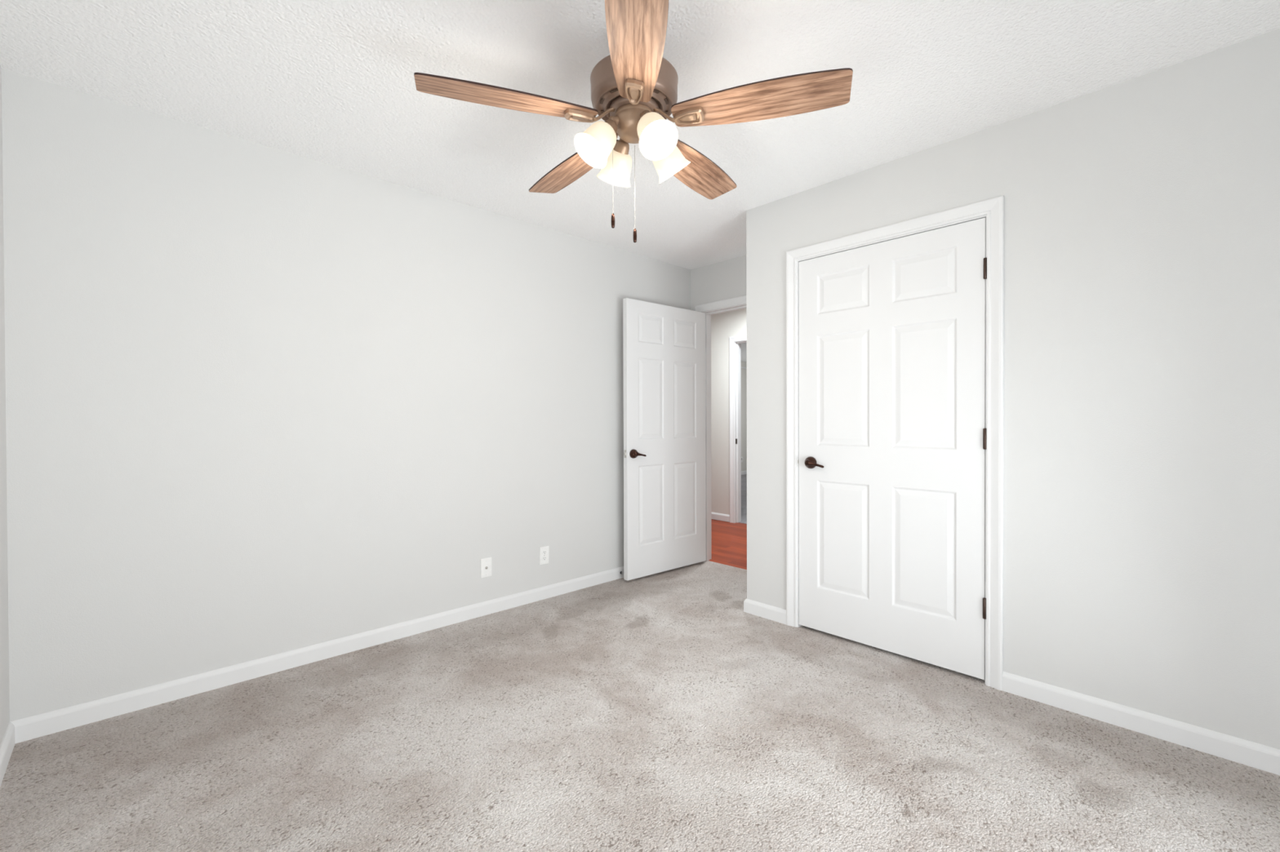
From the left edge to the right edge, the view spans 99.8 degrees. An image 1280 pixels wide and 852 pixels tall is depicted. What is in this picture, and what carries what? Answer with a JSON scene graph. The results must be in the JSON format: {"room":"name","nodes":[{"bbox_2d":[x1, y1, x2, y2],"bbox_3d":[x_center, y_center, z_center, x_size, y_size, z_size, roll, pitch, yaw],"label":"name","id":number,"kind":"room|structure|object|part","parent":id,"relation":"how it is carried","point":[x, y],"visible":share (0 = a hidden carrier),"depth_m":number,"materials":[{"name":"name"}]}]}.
{"room":"empty bedroom","nodes":[
{"label":"empty bedroom","id":0,"kind":"room"},
{"bbox_2d":[0,65,9,746],"bbox_3d":[-1.119,-0.057,0.638,0.115,2.440,3.510,-1,1,-44],"label":"wall","id":1,"kind":"structure","parent":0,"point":[4,637],"depth_m":1.90,"materials":[{"name":"paint"}]},
{"bbox_2d":[1,68,690,721],"bbox_3d":[-1.012,-0.078,3.250,3.883,2.440,0.115,-1,1,-44],"label":"wall","id":2,"kind":"structure","parent":0,"point":[262,401],"depth_m":2.48,"materials":[{"name":"paint"}]},
{"bbox_2d":[480,557,491,578],"bbox_3d":[-0.925,0.858,3.247,0.072,0.115,0.016,-1,1,-44],"label":"cable plate","id":3,"kind":"object","parent":2,"relation":"attached to","point":[486,563],"visible":1,"depth_m":3.25,"materials":[{"name":"white plastic"}]},
{"bbox_2d":[539,546,549,564],"bbox_3d":[-0.628,0.854,3.536,0.072,0.115,0.008,1,-1,-44],"label":"power outlet","id":4,"kind":"object","parent":2,"relation":"attached to","point":[544,551],"visible":1,"depth_m":3.53,"materials":[{"name":"white plastic"}]},
{"bbox_2d":[0,560,1279,851],"bbox_3d":[0.303,1.148,2.005,3.813,0.001,3.510,-1,1,-44],"label":"floor","id":5,"kind":"structure","parent":0,"point":[655,713],"depth_m":1.86,"materials":[{"name":"beige carpet"}]},
{"bbox_2d":[0,0,1279,269],"bbox_3d":[0.259,-1.331,1.950,3.940,0.080,3.740,-1,1,-44],"label":"ceiling","id":6,"kind":"structure","parent":0,"point":[329,82],"depth_m":1.96,"materials":[{"name":"white paint"}]},
{"bbox_2d":[413,0,853,242],"bbox_3d":[-0.015,-0.953,1.711,1.288,0.672,1.234,0,0,0],"label":"ceiling fan","id":7,"kind":"object","parent":6,"relation":"hanging from","point":[634,88],"visible":1,"depth_m":1.65,"materials":[{"name":"brown wood"}]},
{"bbox_3d":[-0.391,-0.983,1.625,0.530,0.035,0.150,0,0,-19],"label":"blade","id":8,"kind":"part","parent":7,"relation":"part of","materials":[{"name":"brown wood"}]},
{"bbox_3d":[-0.257,-0.987,2.069,0.150,0.035,0.530,-1,1,-37],"label":"blade","id":9,"kind":"part","parent":7,"relation":"part of","materials":[{"name":"brown wood"}]},
{"bbox_3d":[-0.139,-0.886,1.690,0.135,0.132,0.124,0,1,-29],"label":"lamp shade","id":10,"kind":"part","parent":7,"relation":"part of","materials":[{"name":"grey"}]},
{"bbox_3d":[-0.123,-0.905,1.698,0.054,0.060,0.041,0,1,-29],"label":"bulb","id":11,"kind":"part","parent":7,"relation":"part of","materials":[{"name":"white glass"}]},
{"bbox_3d":[-0.091,-0.952,1.716,0.076,0.074,0.053,0,1,-28],"label":"light arm","id":12,"kind":"part","parent":7,"relation":"part of","materials":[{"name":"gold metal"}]},
{"bbox_3d":[-0.088,-0.828,1.744,0.002,0.283,0.002,0,0,0],"label":"pull chain","id":13,"kind":"part","parent":7,"relation":"part of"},
{"bbox_3d":[-0.084,-0.887,1.876,0.124,0.132,0.135,0,1,-29],"label":"lamp shade","id":14,"kind":"part","parent":7,"relation":"part of","materials":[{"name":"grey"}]},
{"bbox_3d":[-0.058,-0.953,1.827,0.053,0.074,0.076,0,1,-28],"label":"light arm","id":15,"kind":"part","parent":7,"relation":"part of","materials":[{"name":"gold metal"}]},
{"bbox_3d":[-0.017,-0.801,1.808,0.002,0.280,0.002,0,0,0],"label":"pull chain","id":16,"kind":"part","parent":7,"relation":"part of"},
{"bbox_3d":[-0.010,-0.982,1.360,0.150,0.035,0.530,0,0,-1],"label":"blade","id":17,"kind":"part","parent":7,"relation":"part of","materials":[{"name":"brown wood"}]},
{"bbox_3d":[0.021,-0.952,1.683,0.053,0.074,0.076,0,1,-28],"label":"light arm","id":18,"kind":"part","parent":7,"relation":"part of","materials":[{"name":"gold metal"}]},
{"bbox_3d":[0.039,-0.905,1.650,0.041,0.060,0.054,0,1,-29],"label":"bulb","id":19,"kind":"part","parent":7,"relation":"part of","materials":[{"name":"white glass"}]},
{"bbox_3d":[0.047,-0.886,1.635,0.124,0.132,0.135,0,1,-29],"label":"lamp shade","id":20,"kind":"part","parent":7,"relation":"part of","materials":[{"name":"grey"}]},
{"bbox_3d":[0.103,-0.888,1.821,0.135,0.132,0.124,0,1,-29],"label":"lamp shade","id":21,"kind":"part","parent":7,"relation":"part of","materials":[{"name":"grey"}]},
{"bbox_3d":[0.207,-0.989,2.079,0.150,0.035,0.530,0,1,35],"label":"blade","id":22,"kind":"part","parent":7,"relation":"part of","materials":[{"name":"brown wood"}]},
{"bbox_3d":[0.360,-0.986,1.641,0.530,0.035,0.150,0,0,17],"label":"blade","id":23,"kind":"part","parent":7,"relation":"part of","materials":[{"name":"brown wood"}]},
{"bbox_2d":[690,254,746,311],"bbox_3d":[0.685,-0.092,4.368,0.115,2.440,6.635,-1,1,-44],"label":"wall","id":24,"kind":"structure","parent":0,"point":[726,279],"depth_m":4.33,"materials":[{"name":"paint"}]},
{"bbox_2d":[622,297,706,580],"bbox_3d":[0.210,0.099,4.153,0.856,2.030,0.143,-1,1,-41],"label":"door","id":25,"kind":"structure","parent":24,"relation":"in","point":[664,346],"depth_m":4.10,"materials":[{"name":"white wood"}]},
{"bbox_3d":[-0.034,0.205,3.883,0.067,0.067,0.049,-1,1,-41],"label":"handle","id":26,"kind":"part","parent":25,"relation":"part of","materials":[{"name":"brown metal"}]},
{"bbox_3d":[0.009,0.208,3.903,0.094,0.040,0.028,-1,1,-41],"label":"lever","id":27,"kind":"part","parent":25,"relation":"part of","materials":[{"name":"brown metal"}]},
{"bbox_2d":[711,531,711,559],"bbox_3d":[0.892,0.066,4.249,0.017,2.132,0.962,-1,1,-44],"label":"trim","id":28,"kind":"structure","parent":24,"relation":"attached to","point":[711,531],"depth_m":4.56,"materials":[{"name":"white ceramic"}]},
{"bbox_2d":[694,295,746,311],"bbox_3d":[0.797,0.067,4.158,0.017,2.132,0.962,-1,1,-44],"label":"trim","id":29,"kind":"structure","parent":24,"relation":"attached to","point":[739,300],"depth_m":4.29,"materials":[{"name":"white wood"}]},
{"bbox_2d":[701,303,746,560],"bbox_3d":[0.844,0.091,4.204,0.115,2.083,0.864,-1,1,-44],"label":"trim","id":30,"kind":"structure","parent":24,"relation":"attached to","point":[708,313],"depth_m":4.50,"materials":[{"name":"white wood"}]},
{"bbox_2d":[709,474,746,569],"bbox_3d":[2.367,1.111,7.738,7.097,0.030,6.100,-1,1,-44],"label":"floor","id":31,"kind":"structure","parent":0,"point":[729,540],"depth_m":5.29,"materials":[{"name":"brown wood"}]},
{"bbox_2d":[711,308,746,515],"bbox_3d":[1.290,-0.107,6.009,0.115,2.440,5.100,-1,1,-44],"label":"wall","id":32,"kind":"structure","parent":0,"point":[726,325],"depth_m":6.28,"materials":[{"name":"paint"}]},
{"bbox_2d":[711,512,729,522],"bbox_3d":[0.260,1.068,7.006,0.014,0.080,2.243,-1,1,-44],"label":"baseboard","id":33,"kind":"structure","parent":32,"relation":"attached to","point":[725,517],"depth_m":6.29,"materials":[{"name":"white wood"}]},
{"bbox_2d":[728,334,746,523],"bbox_3d":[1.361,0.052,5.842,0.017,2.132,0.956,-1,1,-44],"label":"trim","id":34,"kind":"structure","parent":32,"relation":"attached to","point":[732,340],"depth_m":6.16,"materials":[{"name":"white wood"}]},
{"bbox_2d":[740,361,746,471],"bbox_3d":[0.867,-0.142,10.407,5.355,2.440,0.100,-1,1,-44],"label":"wall","id":35,"kind":"structure","parent":0,"point":[744,371],"depth_m":11.67,"materials":[{"name":"paint"}]},
{"bbox_2d":[741,471,746,475],"bbox_3d":[0.874,1.039,10.341,5.255,0.080,0.014,-1,1,-44],"label":"baseboard","id":36,"kind":"structure","parent":35,"relation":"attached to","point":[743,473],"depth_m":11.65,"materials":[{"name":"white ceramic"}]},
{"bbox_2d":[740,342,746,362],"bbox_3d":[2.552,-1.393,8.663,5.512,0.080,5.000,-1,1,-44],"label":"ceiling","id":37,"kind":"structure","parent":0,"point":[743,346],"depth_m":10.00,"materials":[{"name":"white paint"}]},
{"bbox_2d":[746,28,1279,749],"bbox_3d":[1.532,-0.079,2.433,0.115,2.440,2.437,-1,1,-44],"label":"wall","id":38,"kind":"structure","parent":0,"point":[1141,487],"depth_m":2.03,"materials":[{"name":"paint"}]},
{"bbox_2d":[0,566,786,786],"bbox_3d":[0.287,1.108,1.990,3.768,0.080,3.510,-1,1,-44],"label":"baseboard","id":39,"kind":"structure","parent":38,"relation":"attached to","point":[29,728],"depth_m":2.49,"materials":[{"name":"white wood"}]},
{"bbox_2d":[797,217,986,679],"bbox_3d":[1.199,0.104,2.689,0.086,2.036,0.920,-1,1,-44],"label":"door","id":40,"kind":"structure","parent":38,"relation":"in","point":[892,432],"depth_m":2.63,"materials":[{"name":"white wood"}]},
{"bbox_3d":[0.926,0.205,2.952,0.049,0.067,0.067,-1,1,-44],"label":"handle","id":41,"kind":"part","parent":40,"relation":"part of","materials":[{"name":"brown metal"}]},
{"bbox_3d":[0.949,0.208,2.910,0.028,0.040,0.094,-1,1,-44],"label":"lever","id":42,"kind":"part","parent":40,"relation":"part of","materials":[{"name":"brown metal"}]},
{"bbox_2d":[786,195,1004,690],"bbox_3d":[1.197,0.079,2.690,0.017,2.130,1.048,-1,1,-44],"label":"trim","id":43,"kind":"structure","parent":38,"relation":"attached to","point":[993,208],"depth_m":2.35,"materials":[{"name":"white wood"}]},
{"bbox_2d":[1002,671,1279,775],"bbox_3d":[1.947,1.104,1.919,0.014,0.080,1.112,-1,1,-44],"label":"baseboard","id":44,"kind":"structure","parent":38,"relation":"attached to","point":[1260,757],"depth_m":1.98,"materials":[{"name":"white wood"}]}
]}

